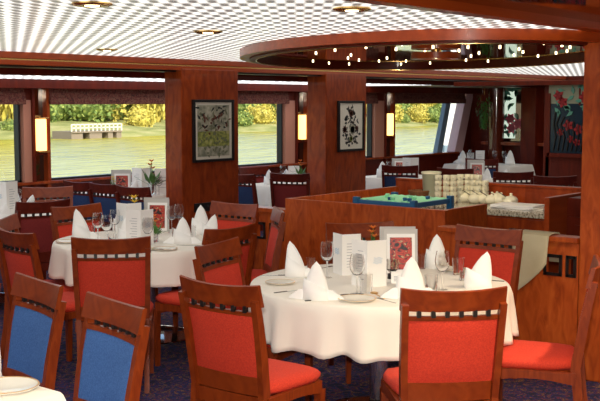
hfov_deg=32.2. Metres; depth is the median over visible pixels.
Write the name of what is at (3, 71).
trim
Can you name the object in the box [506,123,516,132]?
flower
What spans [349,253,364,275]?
bowl
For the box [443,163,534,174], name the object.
tablecloth
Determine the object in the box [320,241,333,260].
bowl
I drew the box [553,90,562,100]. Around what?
flower
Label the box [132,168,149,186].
menu
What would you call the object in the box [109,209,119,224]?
bowl
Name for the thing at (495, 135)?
pillar
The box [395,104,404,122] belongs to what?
bush
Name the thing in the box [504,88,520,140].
glass panel
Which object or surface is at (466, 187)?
coffee cup
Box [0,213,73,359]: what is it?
dining chair
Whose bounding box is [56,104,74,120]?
bush
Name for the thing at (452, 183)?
coffee cup
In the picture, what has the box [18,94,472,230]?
wall
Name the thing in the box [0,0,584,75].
ceiling
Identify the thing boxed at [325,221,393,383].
dining chair
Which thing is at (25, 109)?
panel
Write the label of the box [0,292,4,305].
dining table
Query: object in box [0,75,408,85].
strip
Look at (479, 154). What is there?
table card
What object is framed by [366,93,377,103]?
blind
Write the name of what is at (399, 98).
blind
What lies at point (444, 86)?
ceiling
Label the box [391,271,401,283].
table card
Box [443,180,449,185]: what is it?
coffee cup
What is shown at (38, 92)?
mirror
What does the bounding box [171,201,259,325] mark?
dining chair
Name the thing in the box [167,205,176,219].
bowl
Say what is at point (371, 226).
flower
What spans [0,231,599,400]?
floor
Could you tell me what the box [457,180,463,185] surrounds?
coffee cup
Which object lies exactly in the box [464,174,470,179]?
coffee cup
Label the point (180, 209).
wine glass
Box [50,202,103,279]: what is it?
dining chair
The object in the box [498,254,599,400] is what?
dining chair
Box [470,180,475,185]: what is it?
coffee cup
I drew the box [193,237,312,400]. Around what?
dining chair
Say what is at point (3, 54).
trim
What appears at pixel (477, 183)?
coffee cup
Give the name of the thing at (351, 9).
recessed light
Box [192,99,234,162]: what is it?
framed picture
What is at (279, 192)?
dining chair
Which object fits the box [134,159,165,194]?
flower vase
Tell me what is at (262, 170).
dining chair
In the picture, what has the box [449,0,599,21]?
ceiling
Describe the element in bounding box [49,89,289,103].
blind
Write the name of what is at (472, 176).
coffee cup
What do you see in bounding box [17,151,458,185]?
sill
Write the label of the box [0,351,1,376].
napkin
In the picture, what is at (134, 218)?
menu
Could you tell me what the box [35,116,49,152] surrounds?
wall sconce
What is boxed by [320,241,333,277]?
wine glass
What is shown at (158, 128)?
bank
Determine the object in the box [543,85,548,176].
trim
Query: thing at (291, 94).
trim
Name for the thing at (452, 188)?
coffee cup
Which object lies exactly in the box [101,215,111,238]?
wine glass
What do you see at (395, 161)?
picture card
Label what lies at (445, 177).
coffee cup
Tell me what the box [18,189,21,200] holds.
wine glass
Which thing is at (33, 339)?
dining chair
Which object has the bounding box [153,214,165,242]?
flower vase
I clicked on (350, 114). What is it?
framed picture
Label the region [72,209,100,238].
napkin
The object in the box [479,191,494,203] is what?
sugar bowl
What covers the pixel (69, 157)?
river
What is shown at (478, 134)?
wall
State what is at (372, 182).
tablecloth
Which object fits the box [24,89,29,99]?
trim
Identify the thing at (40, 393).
tablecloth
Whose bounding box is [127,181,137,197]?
napkin
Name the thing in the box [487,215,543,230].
base cabinet
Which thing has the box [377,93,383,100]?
trim
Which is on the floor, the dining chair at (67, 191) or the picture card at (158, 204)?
the dining chair at (67, 191)
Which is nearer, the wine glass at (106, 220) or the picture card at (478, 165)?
the wine glass at (106, 220)
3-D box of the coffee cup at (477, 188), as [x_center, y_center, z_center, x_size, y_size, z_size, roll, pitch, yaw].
[1.483,-0.097,8.648,0.060,0.048,0.073,4,7,37]
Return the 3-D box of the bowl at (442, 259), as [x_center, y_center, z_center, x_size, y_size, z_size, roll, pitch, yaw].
[0.742,0.318,5.418,0.078,0.110,0.078,1,5,8]
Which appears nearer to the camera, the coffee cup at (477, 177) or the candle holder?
the candle holder
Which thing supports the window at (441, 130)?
in the wall at (467, 143)
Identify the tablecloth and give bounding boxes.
[0,376,65,400]
[21,213,50,216]
[48,229,202,286]
[77,192,165,199]
[242,182,305,206]
[248,264,518,363]
[366,173,421,188]
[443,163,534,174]
[491,178,529,181]
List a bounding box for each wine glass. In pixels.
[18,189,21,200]
[92,212,101,238]
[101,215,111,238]
[109,209,119,237]
[142,217,153,247]
[155,175,162,194]
[167,205,176,232]
[175,204,183,222]
[280,165,285,173]
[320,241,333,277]
[349,253,364,293]
[435,250,449,290]
[468,150,472,158]
[502,151,506,157]
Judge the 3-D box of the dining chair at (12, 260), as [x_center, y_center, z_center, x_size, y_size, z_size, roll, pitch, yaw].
[-1.569,0.633,6.585,0.553,0.945,0.458,-5,7,-43]
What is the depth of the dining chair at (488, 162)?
14.42 m
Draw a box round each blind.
[0,88,25,103]
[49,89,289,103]
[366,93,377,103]
[394,93,465,103]
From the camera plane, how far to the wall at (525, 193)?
8.49 m
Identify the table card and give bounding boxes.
[154,168,165,193]
[288,166,298,173]
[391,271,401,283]
[476,150,484,158]
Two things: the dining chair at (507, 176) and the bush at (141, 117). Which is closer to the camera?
the dining chair at (507, 176)
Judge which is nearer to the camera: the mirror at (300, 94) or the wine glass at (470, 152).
the mirror at (300, 94)
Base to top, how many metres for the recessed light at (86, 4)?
0.018 m
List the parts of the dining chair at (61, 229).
post, slot rail, rail, panel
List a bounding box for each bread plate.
[0,376,39,394]
[55,239,70,243]
[151,246,177,250]
[265,279,294,284]
[338,294,376,302]
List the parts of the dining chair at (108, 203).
post, slot rail, rail, panel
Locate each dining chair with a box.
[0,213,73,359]
[0,227,75,373]
[2,272,66,389]
[15,198,69,279]
[22,186,72,220]
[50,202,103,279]
[63,180,93,219]
[71,236,153,392]
[73,291,149,400]
[87,182,120,230]
[115,185,151,209]
[154,222,256,365]
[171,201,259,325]
[178,275,325,400]
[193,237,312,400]
[238,166,268,183]
[238,174,260,225]
[250,206,285,282]
[270,172,309,207]
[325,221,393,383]
[380,286,507,400]
[382,165,418,187]
[437,167,473,179]
[454,224,522,379]
[465,158,498,177]
[493,171,533,183]
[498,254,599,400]
[533,175,576,186]
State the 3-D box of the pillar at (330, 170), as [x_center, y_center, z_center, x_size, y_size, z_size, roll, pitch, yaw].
[0.446,-0.484,12.482,0.280,2.050,0.800,4,7,39]
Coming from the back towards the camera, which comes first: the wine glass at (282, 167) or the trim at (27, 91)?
the wine glass at (282, 167)
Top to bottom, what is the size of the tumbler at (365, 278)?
0.100 m
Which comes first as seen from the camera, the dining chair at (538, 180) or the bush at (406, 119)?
the dining chair at (538, 180)
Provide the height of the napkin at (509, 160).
0.234 m
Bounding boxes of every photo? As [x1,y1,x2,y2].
[116,176,127,186]
[150,205,164,227]
[390,237,411,269]
[396,162,402,174]
[472,165,481,174]
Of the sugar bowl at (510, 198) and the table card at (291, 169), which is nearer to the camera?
the sugar bowl at (510, 198)
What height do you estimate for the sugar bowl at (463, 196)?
0.111 m
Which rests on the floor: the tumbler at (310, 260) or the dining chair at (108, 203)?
the dining chair at (108, 203)
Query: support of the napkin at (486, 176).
on the tablecloth at (491, 178)
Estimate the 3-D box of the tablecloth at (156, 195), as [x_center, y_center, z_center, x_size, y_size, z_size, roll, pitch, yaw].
[-1.645,0.102,11.435,1.195,0.410,1.648,4,7,39]
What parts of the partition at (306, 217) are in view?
panel, panel, panel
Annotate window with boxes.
[0,104,21,182]
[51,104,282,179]
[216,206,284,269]
[366,104,371,157]
[433,104,450,152]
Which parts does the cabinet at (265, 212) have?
opening trim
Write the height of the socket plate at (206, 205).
0.090 m
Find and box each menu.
[0,181,17,214]
[116,203,140,236]
[126,209,153,244]
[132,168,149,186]
[333,232,360,275]
[352,239,386,286]
[402,157,418,177]
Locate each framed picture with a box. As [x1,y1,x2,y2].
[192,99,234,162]
[337,101,364,151]
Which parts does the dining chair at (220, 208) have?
leg, rail, panel, slot rail, post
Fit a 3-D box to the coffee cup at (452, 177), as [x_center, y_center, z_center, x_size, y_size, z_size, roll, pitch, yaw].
[1.266,-0.186,8.613,0.073,0.048,0.060,-5,7,-43]
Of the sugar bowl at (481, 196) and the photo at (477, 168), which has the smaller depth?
the sugar bowl at (481, 196)
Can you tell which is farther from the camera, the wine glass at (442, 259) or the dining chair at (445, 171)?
the dining chair at (445, 171)
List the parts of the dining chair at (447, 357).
leg, seat, post, rail, panel, rail, slot rail, post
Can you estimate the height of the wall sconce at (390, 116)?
0.400 m
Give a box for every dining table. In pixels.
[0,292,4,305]
[150,287,185,345]
[335,361,389,400]
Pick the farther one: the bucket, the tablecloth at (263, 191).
the tablecloth at (263, 191)
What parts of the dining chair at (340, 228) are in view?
post, leg, rail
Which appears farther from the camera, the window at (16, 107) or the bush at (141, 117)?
the bush at (141, 117)
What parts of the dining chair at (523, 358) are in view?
leg, seat, post, post, rail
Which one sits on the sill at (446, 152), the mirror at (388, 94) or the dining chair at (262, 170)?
the mirror at (388, 94)
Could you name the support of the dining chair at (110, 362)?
on the floor
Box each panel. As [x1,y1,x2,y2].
[20,100,32,181]
[283,101,294,163]
[366,101,383,156]
[443,103,455,144]
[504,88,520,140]
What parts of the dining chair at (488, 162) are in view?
rail, panel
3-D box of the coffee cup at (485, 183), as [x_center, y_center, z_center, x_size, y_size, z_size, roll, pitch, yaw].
[1.537,-0.139,8.605,0.060,0.048,0.073,-3,6,-26]
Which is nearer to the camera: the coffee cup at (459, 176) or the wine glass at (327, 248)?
the wine glass at (327, 248)
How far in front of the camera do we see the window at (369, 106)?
15.82 m
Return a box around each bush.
[0,104,12,120]
[0,118,13,130]
[50,104,65,121]
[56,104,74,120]
[63,104,120,121]
[81,104,128,121]
[105,105,131,119]
[122,105,156,126]
[129,104,164,121]
[238,104,260,113]
[238,111,253,126]
[244,104,276,123]
[267,104,276,113]
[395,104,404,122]
[396,104,412,115]
[397,114,410,122]
[406,105,429,123]
[407,104,435,111]
[424,106,440,122]
[431,104,441,110]
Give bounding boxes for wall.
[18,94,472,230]
[395,177,580,203]
[460,105,471,152]
[471,76,583,175]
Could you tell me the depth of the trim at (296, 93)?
14.30 m
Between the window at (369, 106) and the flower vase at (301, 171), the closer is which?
the flower vase at (301, 171)
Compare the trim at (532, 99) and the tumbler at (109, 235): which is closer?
the tumbler at (109, 235)
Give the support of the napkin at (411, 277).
on the tablecloth at (365, 332)
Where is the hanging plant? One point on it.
(484, 97)
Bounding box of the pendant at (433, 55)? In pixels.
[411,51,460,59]
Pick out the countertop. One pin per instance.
(490, 211)
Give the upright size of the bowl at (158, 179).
0.110 m
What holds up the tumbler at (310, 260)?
on the tablecloth at (365, 332)
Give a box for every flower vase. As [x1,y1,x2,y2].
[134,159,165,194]
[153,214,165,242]
[294,160,305,173]
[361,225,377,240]
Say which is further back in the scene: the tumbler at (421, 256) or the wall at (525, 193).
the wall at (525, 193)
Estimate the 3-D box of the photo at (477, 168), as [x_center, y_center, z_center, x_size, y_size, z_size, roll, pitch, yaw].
[2.171,-0.350,12.769,0.125,0.181,0.023,1,5,10]
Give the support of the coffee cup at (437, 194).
on the coffee cup
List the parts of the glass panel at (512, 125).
frosted pane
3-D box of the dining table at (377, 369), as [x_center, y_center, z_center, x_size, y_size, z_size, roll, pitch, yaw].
[0.432,0.820,5.692,1.376,0.733,1.376,4,7,39]
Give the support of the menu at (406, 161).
on the dining table
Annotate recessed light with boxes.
[71,1,112,7]
[96,48,117,50]
[193,30,222,33]
[332,6,370,12]
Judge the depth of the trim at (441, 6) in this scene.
5.05 m
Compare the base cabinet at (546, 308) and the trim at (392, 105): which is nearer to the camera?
the base cabinet at (546, 308)
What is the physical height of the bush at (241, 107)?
2.980 m
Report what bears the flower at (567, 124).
on the glass screen
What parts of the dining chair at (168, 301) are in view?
leg, seat, post, rail, panel, post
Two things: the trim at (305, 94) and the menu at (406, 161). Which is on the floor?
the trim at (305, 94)
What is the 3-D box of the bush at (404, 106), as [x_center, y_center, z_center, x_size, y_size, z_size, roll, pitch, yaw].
[10.708,-10.082,115.749,3.765,2.966,4.455,0,5,3]
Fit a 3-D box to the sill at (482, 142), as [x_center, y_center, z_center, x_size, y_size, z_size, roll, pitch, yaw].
[4.946,-0.854,16.384,4.600,0.050,0.240,4,7,39]
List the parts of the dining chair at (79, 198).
rail, panel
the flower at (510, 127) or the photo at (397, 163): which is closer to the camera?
the photo at (397, 163)
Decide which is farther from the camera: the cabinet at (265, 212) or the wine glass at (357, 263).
the cabinet at (265, 212)
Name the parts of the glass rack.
corner post, crate frame, corner post, corner post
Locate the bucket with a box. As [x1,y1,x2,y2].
[421,171,441,196]
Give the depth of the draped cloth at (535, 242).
6.57 m
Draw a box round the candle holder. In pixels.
[386,259,398,278]
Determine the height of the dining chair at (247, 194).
0.945 m
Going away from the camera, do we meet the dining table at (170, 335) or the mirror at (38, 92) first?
the dining table at (170, 335)
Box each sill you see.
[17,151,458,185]
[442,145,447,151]
[481,141,543,145]
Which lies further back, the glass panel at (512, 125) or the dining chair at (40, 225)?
the glass panel at (512, 125)
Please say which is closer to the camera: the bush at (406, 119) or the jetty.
the jetty
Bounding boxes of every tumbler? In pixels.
[87,225,94,232]
[107,233,115,238]
[188,225,195,236]
[307,257,314,268]
[360,273,372,293]
[418,253,425,268]
[425,274,437,290]
[452,257,463,274]
[459,270,464,280]
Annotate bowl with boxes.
[92,212,101,228]
[101,215,111,230]
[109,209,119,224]
[142,217,153,233]
[155,175,162,185]
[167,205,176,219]
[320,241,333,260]
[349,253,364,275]
[435,250,449,271]
[460,190,468,201]
[462,190,479,202]
[471,190,486,203]
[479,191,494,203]
[488,191,504,202]
[498,192,517,202]
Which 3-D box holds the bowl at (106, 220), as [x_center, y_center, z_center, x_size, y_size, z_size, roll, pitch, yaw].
[-1.325,0.156,7.127,0.078,0.110,0.078,-1,6,-11]
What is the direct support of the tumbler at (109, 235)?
on the tablecloth at (166, 266)
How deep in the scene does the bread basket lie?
8.80 m
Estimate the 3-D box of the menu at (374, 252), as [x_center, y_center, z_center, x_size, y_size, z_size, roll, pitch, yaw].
[0.361,0.334,5.512,0.187,0.250,0.069,1,6,12]
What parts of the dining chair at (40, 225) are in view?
post, slot rail, rail, panel, rail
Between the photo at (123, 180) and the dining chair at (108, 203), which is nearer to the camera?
the dining chair at (108, 203)
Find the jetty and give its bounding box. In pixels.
[52,123,121,138]
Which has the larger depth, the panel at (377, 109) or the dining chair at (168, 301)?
the panel at (377, 109)
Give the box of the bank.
[0,114,437,139]
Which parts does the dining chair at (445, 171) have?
rail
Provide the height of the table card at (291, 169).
0.198 m
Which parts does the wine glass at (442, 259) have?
stem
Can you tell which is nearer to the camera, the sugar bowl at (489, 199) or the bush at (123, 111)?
the sugar bowl at (489, 199)
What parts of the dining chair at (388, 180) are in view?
post, slot rail, panel, rail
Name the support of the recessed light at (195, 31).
in the ceiling at (136, 28)
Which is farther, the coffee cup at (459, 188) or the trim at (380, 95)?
the trim at (380, 95)
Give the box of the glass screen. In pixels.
[545,85,583,157]
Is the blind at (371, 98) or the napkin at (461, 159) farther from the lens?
the napkin at (461, 159)
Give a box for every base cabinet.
[438,225,579,371]
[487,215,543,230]
[544,192,580,274]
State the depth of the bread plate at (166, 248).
6.92 m
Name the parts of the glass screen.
pane, dark pane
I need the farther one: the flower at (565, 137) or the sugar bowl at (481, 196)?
the flower at (565, 137)
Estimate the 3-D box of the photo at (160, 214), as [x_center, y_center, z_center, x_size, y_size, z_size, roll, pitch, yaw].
[-1.079,0.122,7.855,0.119,0.172,0.022,1,5,6]
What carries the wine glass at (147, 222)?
on the tablecloth at (166, 266)
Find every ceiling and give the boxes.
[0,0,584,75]
[395,85,530,87]
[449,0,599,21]
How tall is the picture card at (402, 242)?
0.271 m
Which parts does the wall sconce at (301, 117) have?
plate, lamp shade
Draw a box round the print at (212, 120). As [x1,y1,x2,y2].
[197,105,228,156]
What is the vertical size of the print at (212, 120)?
0.517 m
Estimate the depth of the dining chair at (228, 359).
4.63 m
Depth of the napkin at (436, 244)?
6.11 m
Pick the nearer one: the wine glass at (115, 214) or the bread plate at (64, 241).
the bread plate at (64, 241)
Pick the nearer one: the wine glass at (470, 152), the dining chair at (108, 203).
the dining chair at (108, 203)
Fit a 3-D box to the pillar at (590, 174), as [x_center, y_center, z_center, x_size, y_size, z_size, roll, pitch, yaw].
[2.206,0.011,6.251,0.925,2.240,0.400,4,7,39]
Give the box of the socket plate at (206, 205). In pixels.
[194,202,210,212]
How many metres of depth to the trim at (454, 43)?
9.00 m
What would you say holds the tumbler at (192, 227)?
on the tablecloth at (166, 266)
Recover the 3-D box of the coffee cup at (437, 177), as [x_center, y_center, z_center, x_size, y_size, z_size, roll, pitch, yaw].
[1.142,-0.186,8.612,0.060,0.048,0.073,5,7,42]
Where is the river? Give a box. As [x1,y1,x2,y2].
[0,125,437,180]
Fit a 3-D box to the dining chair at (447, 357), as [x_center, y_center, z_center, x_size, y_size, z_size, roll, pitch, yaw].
[0.628,0.813,4.683,0.458,0.945,0.553,-1,5,-6]
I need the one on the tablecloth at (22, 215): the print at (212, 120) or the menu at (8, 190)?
the menu at (8, 190)
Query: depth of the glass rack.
7.62 m
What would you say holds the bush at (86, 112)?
on the bank
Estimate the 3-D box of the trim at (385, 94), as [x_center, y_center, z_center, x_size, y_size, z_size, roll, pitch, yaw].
[1.253,-0.774,16.073,0.190,1.950,0.030,4,7,39]
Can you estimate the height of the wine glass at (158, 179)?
0.205 m
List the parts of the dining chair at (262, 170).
rail, panel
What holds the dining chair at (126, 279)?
on the floor
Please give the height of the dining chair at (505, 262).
0.945 m
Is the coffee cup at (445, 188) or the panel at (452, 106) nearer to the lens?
the coffee cup at (445, 188)
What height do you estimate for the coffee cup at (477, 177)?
0.048 m
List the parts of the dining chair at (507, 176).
slot rail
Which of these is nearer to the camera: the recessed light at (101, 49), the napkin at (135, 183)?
the recessed light at (101, 49)
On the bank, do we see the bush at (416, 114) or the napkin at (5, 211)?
the bush at (416, 114)
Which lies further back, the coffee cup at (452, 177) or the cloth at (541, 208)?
the coffee cup at (452, 177)
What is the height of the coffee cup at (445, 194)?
0.048 m
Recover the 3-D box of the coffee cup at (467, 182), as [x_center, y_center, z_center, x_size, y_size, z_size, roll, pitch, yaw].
[1.401,-0.149,8.709,0.060,0.048,0.073,5,7,42]
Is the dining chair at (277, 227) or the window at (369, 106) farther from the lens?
the window at (369, 106)
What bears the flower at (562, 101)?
on the glass screen
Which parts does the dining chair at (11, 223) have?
post, rail, seat, leg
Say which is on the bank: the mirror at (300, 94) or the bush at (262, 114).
the bush at (262, 114)
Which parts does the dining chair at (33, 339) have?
post, rail, panel, slot rail, rail, post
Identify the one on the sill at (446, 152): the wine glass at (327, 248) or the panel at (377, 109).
the panel at (377, 109)
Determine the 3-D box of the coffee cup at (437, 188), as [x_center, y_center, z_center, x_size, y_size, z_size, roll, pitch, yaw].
[1.142,-0.095,8.620,0.060,0.048,0.073,4,7,37]
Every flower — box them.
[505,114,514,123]
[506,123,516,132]
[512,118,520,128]
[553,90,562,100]
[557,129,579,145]
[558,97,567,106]
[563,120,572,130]
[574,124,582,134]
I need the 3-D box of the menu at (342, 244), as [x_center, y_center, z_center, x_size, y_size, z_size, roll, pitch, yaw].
[0.252,0.306,5.895,0.168,0.235,0.081,2,6,22]
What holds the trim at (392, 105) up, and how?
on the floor
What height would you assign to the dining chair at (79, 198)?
0.945 m
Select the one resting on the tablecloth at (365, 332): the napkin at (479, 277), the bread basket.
the napkin at (479, 277)
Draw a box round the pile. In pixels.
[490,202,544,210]
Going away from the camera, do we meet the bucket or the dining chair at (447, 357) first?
the dining chair at (447, 357)
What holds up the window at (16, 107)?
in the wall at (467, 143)
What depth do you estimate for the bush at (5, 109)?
77.05 m
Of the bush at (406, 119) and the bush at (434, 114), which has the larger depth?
the bush at (434, 114)
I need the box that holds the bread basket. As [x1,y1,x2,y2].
[408,189,428,195]
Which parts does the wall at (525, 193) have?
cap rail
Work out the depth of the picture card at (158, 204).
7.85 m
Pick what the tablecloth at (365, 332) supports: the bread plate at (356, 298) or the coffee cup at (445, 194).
the bread plate at (356, 298)
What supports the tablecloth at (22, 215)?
on the dining table at (2, 295)
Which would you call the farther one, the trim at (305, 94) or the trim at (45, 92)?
the trim at (305, 94)
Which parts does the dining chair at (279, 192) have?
post, slot rail, rail, panel, post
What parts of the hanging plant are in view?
pot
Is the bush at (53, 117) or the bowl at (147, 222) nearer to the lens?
the bowl at (147, 222)
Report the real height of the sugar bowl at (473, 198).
0.111 m
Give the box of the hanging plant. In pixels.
[476,88,491,129]
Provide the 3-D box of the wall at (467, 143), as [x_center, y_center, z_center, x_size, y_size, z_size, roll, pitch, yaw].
[3.155,-1.387,18.404,0.140,1.030,1.380,4,7,39]
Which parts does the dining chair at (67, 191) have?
rail, slot rail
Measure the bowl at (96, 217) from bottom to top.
0.110 m
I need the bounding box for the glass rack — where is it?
[353,192,453,209]
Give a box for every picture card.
[111,170,130,186]
[144,197,168,231]
[380,226,417,274]
[392,158,402,174]
[467,160,484,179]
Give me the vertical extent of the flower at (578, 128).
0.143 m
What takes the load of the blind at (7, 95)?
attached to the wall
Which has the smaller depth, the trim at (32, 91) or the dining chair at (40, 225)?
the dining chair at (40, 225)
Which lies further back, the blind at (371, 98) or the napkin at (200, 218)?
the blind at (371, 98)
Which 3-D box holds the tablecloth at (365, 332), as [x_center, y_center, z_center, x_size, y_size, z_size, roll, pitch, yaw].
[0.432,0.582,5.670,1.488,0.278,1.481,-3,6,-25]
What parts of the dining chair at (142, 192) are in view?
post, slot rail, panel, rail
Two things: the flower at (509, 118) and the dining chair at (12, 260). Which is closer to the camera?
the dining chair at (12, 260)
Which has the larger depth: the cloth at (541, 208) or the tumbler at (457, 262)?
the cloth at (541, 208)
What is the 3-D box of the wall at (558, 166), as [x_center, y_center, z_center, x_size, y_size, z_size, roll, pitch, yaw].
[3.609,-0.046,12.996,1.126,1.080,0.160,4,7,39]
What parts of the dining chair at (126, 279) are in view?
post, rail, slot rail, panel, post, seat, leg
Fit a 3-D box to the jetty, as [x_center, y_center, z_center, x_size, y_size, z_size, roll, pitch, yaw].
[-14.880,-4.735,72.899,2.200,1.320,4.510,4,7,39]
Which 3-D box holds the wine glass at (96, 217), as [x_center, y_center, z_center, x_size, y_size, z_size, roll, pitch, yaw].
[-1.417,0.189,7.284,0.078,0.205,0.078,-1,6,-11]
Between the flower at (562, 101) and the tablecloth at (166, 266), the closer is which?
the tablecloth at (166, 266)
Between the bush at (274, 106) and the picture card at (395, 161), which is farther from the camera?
the bush at (274, 106)
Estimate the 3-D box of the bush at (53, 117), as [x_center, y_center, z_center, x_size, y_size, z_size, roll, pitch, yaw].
[-19.997,-6.747,79.839,3.673,2.953,4.355,-3,6,-33]
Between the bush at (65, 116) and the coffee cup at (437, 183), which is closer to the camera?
the coffee cup at (437, 183)
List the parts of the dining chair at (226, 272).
post, rail, slot rail, panel, post, leg, leg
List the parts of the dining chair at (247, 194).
panel, rail, post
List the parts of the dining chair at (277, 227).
seat, rail, post, panel, slot rail, rail, post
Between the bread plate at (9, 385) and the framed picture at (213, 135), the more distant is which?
the framed picture at (213, 135)
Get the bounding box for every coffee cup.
[435,175,441,180]
[435,180,441,185]
[435,186,441,191]
[435,192,441,196]
[443,175,449,180]
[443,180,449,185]
[443,186,449,191]
[443,192,449,196]
[450,175,456,180]
[450,180,456,185]
[450,186,456,191]
[457,174,463,179]
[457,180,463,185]
[457,185,463,190]
[457,191,463,196]
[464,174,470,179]
[464,180,469,185]
[464,185,470,190]
[470,174,476,179]
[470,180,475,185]
[475,175,482,180]
[475,180,481,185]
[475,186,481,191]
[482,180,488,186]
[482,186,488,191]
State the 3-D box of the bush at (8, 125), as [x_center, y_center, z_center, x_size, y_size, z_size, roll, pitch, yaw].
[-20.242,-5.077,73.211,1.826,1.468,2.164,-1,5,-10]
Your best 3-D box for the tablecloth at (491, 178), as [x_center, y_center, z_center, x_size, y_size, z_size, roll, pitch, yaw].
[2.415,-0.044,12.975,1.065,0.410,1.020,4,7,39]
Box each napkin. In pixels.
[0,203,10,218]
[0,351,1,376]
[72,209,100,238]
[118,218,125,238]
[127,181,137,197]
[163,217,201,244]
[191,205,207,233]
[202,214,217,235]
[264,170,273,184]
[285,241,309,277]
[289,261,343,300]
[378,162,386,177]
[380,257,433,299]
[426,234,444,268]
[453,150,465,162]
[464,252,491,289]
[483,168,491,181]
[505,150,514,164]
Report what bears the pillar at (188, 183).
on the floor
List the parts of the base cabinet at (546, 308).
opening trim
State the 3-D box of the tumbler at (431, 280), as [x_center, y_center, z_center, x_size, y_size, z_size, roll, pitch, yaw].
[0.670,0.428,5.314,0.068,0.100,0.068,1,5,7]
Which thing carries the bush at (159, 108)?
on the bank
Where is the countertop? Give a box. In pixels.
[444,201,543,218]
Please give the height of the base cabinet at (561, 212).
1.020 m
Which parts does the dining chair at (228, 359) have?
post, slot rail, rail, panel, rail, post, seat, leg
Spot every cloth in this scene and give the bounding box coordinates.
[512,229,559,289]
[531,206,544,210]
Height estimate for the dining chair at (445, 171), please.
0.945 m
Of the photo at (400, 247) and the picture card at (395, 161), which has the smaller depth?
the photo at (400, 247)
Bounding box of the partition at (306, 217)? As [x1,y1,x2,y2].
[285,186,486,265]
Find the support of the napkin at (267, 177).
on the tablecloth at (263, 191)
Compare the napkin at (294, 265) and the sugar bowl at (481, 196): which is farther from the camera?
the sugar bowl at (481, 196)
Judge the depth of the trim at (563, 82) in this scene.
13.28 m
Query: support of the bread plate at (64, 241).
on the tablecloth at (166, 266)
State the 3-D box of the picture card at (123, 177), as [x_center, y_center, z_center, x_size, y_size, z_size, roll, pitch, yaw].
[-1.871,-0.184,10.879,0.213,0.271,0.059,0,5,-1]
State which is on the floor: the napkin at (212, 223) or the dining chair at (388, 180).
the dining chair at (388, 180)
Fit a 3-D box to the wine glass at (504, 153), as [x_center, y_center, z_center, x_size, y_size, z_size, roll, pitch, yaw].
[3.231,-0.680,16.460,0.078,0.205,0.078,1,6,11]
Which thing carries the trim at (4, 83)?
attached to the wall
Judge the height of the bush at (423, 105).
5.587 m
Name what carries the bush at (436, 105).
on the bank
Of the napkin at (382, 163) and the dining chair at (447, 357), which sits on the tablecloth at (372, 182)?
the napkin at (382, 163)
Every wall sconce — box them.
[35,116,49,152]
[298,112,307,140]
[387,111,394,136]
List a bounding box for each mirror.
[35,89,43,180]
[298,92,302,161]
[387,93,389,155]
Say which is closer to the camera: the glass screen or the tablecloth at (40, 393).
the tablecloth at (40, 393)
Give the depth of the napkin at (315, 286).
5.12 m
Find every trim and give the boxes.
[0,51,565,78]
[0,65,489,81]
[0,68,544,86]
[0,78,481,93]
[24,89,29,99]
[30,89,36,199]
[42,89,51,199]
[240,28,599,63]
[256,43,583,69]
[288,92,294,100]
[295,92,297,165]
[303,92,307,172]
[343,0,599,31]
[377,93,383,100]
[383,93,386,164]
[390,93,394,160]
[454,80,583,85]
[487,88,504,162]
[520,86,543,175]
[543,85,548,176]
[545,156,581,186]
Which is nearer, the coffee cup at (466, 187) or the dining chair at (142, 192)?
the coffee cup at (466, 187)
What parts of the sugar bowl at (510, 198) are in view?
lid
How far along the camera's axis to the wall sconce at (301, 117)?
14.36 m
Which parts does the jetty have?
railing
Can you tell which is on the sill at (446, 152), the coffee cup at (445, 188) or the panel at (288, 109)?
the panel at (288, 109)
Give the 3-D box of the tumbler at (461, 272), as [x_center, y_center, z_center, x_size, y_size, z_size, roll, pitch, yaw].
[0.894,0.412,5.702,0.041,0.060,0.041,1,5,9]
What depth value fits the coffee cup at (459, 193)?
8.69 m
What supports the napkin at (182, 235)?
on the tablecloth at (166, 266)
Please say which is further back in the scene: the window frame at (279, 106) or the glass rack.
the window frame at (279, 106)
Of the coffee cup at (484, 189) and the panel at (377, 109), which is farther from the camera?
the panel at (377, 109)
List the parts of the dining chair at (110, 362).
post, panel, slot rail, rail, post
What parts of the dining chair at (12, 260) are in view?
post, slot rail, panel, rail, post, seat, leg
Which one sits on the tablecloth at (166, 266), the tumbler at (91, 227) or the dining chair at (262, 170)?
the tumbler at (91, 227)
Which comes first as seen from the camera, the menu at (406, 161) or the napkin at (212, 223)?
the napkin at (212, 223)
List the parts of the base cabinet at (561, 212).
door, raised panel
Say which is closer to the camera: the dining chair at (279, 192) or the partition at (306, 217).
the partition at (306, 217)
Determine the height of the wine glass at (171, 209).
0.205 m
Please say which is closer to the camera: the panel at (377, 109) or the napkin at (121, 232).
the napkin at (121, 232)
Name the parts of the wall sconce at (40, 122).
lamp shade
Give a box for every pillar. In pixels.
[165,68,238,228]
[308,73,365,195]
[577,43,599,381]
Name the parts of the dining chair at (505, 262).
post, panel, slot rail, rail, post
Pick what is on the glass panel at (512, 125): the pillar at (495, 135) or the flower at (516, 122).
the flower at (516, 122)

